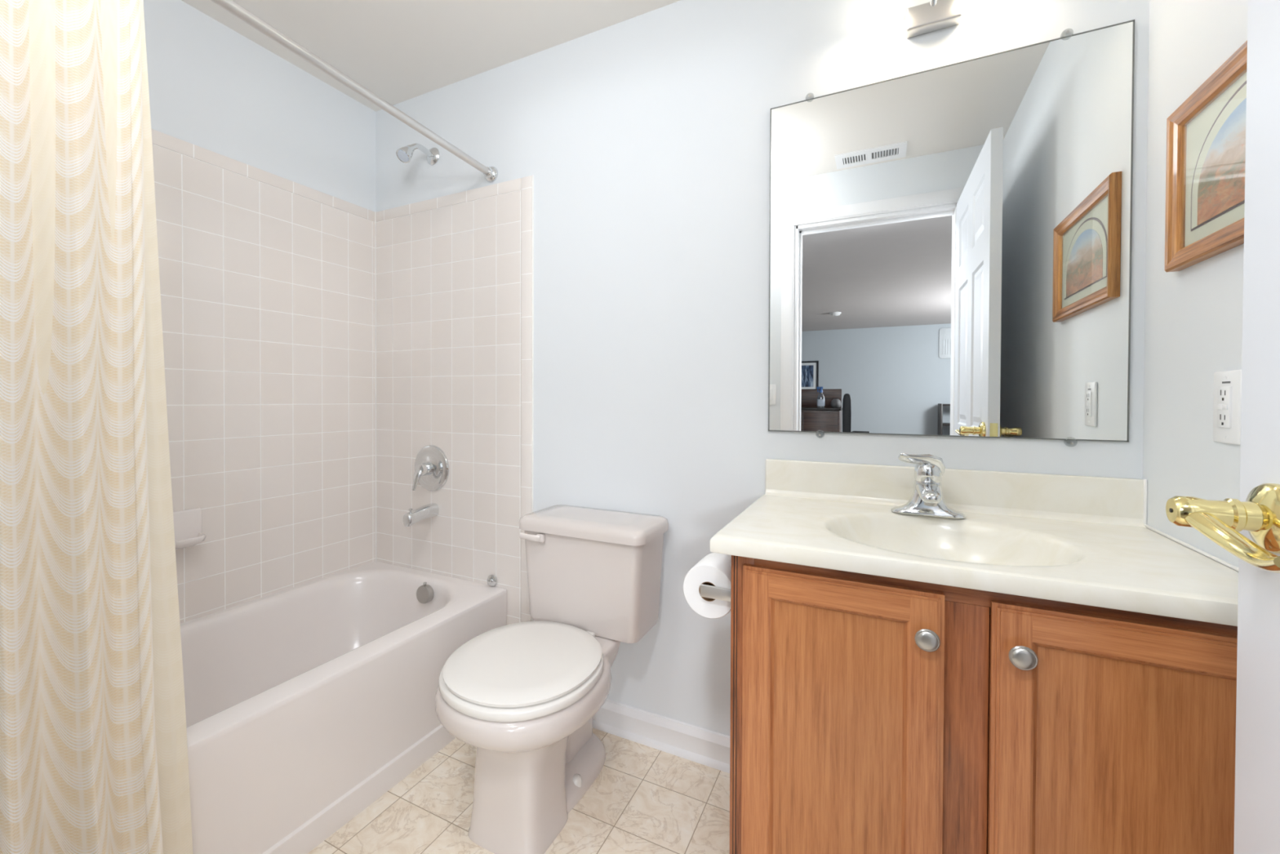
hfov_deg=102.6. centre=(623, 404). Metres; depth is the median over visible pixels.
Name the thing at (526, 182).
trim
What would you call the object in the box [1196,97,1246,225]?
print
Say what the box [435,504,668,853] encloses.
toilet
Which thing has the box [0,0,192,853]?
shower curtain
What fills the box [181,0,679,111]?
ceiling
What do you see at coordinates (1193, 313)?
wall
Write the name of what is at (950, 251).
wall mirror
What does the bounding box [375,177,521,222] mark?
trim
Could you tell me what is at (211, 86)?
wall
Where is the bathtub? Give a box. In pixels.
[180,560,506,853]
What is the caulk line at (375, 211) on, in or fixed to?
attached to the tiled wall at (449, 277)
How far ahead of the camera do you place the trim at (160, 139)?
1.75 m
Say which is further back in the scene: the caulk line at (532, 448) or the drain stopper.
the drain stopper
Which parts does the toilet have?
seat, seat lid, bowl, handle arm, flush handle, tank lid, tank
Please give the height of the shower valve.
0.184 m
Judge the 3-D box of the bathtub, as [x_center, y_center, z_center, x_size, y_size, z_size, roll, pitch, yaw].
[-1.070,0.876,1.371,0.712,0.397,1.480,1,1,27]
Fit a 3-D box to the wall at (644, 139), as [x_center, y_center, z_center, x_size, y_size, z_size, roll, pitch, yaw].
[0.059,-0.082,1.702,2.677,2.312,0.120,1,1,27]
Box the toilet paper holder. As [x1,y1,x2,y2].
[700,582,730,601]
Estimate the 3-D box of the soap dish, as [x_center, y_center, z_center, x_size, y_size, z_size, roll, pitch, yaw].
[-1.332,0.379,1.555,0.074,0.105,0.115,1,1,27]
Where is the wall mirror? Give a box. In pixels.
[768,19,1134,446]
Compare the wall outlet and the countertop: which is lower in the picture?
the countertop
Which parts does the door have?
lever, handle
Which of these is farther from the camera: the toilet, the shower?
the shower
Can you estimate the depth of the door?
0.51 m
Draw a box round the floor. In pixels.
[307,728,729,853]
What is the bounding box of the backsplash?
[765,458,1143,519]
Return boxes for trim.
[151,128,374,222]
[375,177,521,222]
[520,175,532,622]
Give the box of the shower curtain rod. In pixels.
[210,0,497,182]
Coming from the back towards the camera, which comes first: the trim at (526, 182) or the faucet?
the trim at (526, 182)
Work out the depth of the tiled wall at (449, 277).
1.98 m
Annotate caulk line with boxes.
[374,211,376,560]
[531,174,533,621]
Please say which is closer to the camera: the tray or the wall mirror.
the wall mirror
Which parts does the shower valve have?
lever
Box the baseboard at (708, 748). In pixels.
[592,698,729,773]
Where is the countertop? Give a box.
[710,458,1238,626]
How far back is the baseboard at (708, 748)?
1.59 m
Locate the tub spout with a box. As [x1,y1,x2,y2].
[403,502,439,526]
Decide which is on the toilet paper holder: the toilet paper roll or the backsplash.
the toilet paper roll
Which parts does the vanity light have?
lamp shade, stem, plate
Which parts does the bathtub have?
overflow plate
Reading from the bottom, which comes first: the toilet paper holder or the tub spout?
the toilet paper holder
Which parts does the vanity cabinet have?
panel, panel moulding, rail, knob, frame rail, knob, panel moulding, rail, panel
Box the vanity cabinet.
[729,555,1237,853]
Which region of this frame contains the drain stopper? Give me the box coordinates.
[486,574,497,586]
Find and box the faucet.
[890,453,966,518]
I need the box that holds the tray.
[174,532,206,548]
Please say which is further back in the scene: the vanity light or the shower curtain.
the vanity light
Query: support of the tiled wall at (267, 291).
attached to the wall at (211, 86)
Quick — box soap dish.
[173,507,206,548]
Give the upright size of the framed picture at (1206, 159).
0.296 m
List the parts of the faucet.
lever, handle, spout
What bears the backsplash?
attached to the wall at (644, 139)
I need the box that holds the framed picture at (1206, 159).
[1164,40,1247,271]
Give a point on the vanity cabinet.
(870, 713)
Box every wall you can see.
[143,0,375,211]
[152,143,375,623]
[375,0,1149,736]
[376,190,521,625]
[1142,0,1248,571]
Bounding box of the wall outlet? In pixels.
[1213,369,1241,444]
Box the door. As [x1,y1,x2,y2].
[1165,0,1279,853]
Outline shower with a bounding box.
[395,142,439,164]
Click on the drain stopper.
(491, 580)
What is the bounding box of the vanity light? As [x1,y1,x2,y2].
[859,0,962,38]
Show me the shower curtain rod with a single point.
(491, 173)
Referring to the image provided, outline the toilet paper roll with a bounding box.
[683,552,731,618]
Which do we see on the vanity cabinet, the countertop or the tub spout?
the countertop
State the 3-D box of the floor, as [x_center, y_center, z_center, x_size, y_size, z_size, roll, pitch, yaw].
[-0.305,1.111,0.995,2.677,0.060,1.730,1,1,27]
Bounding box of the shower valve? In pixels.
[412,444,448,491]
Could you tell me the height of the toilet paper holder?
0.036 m

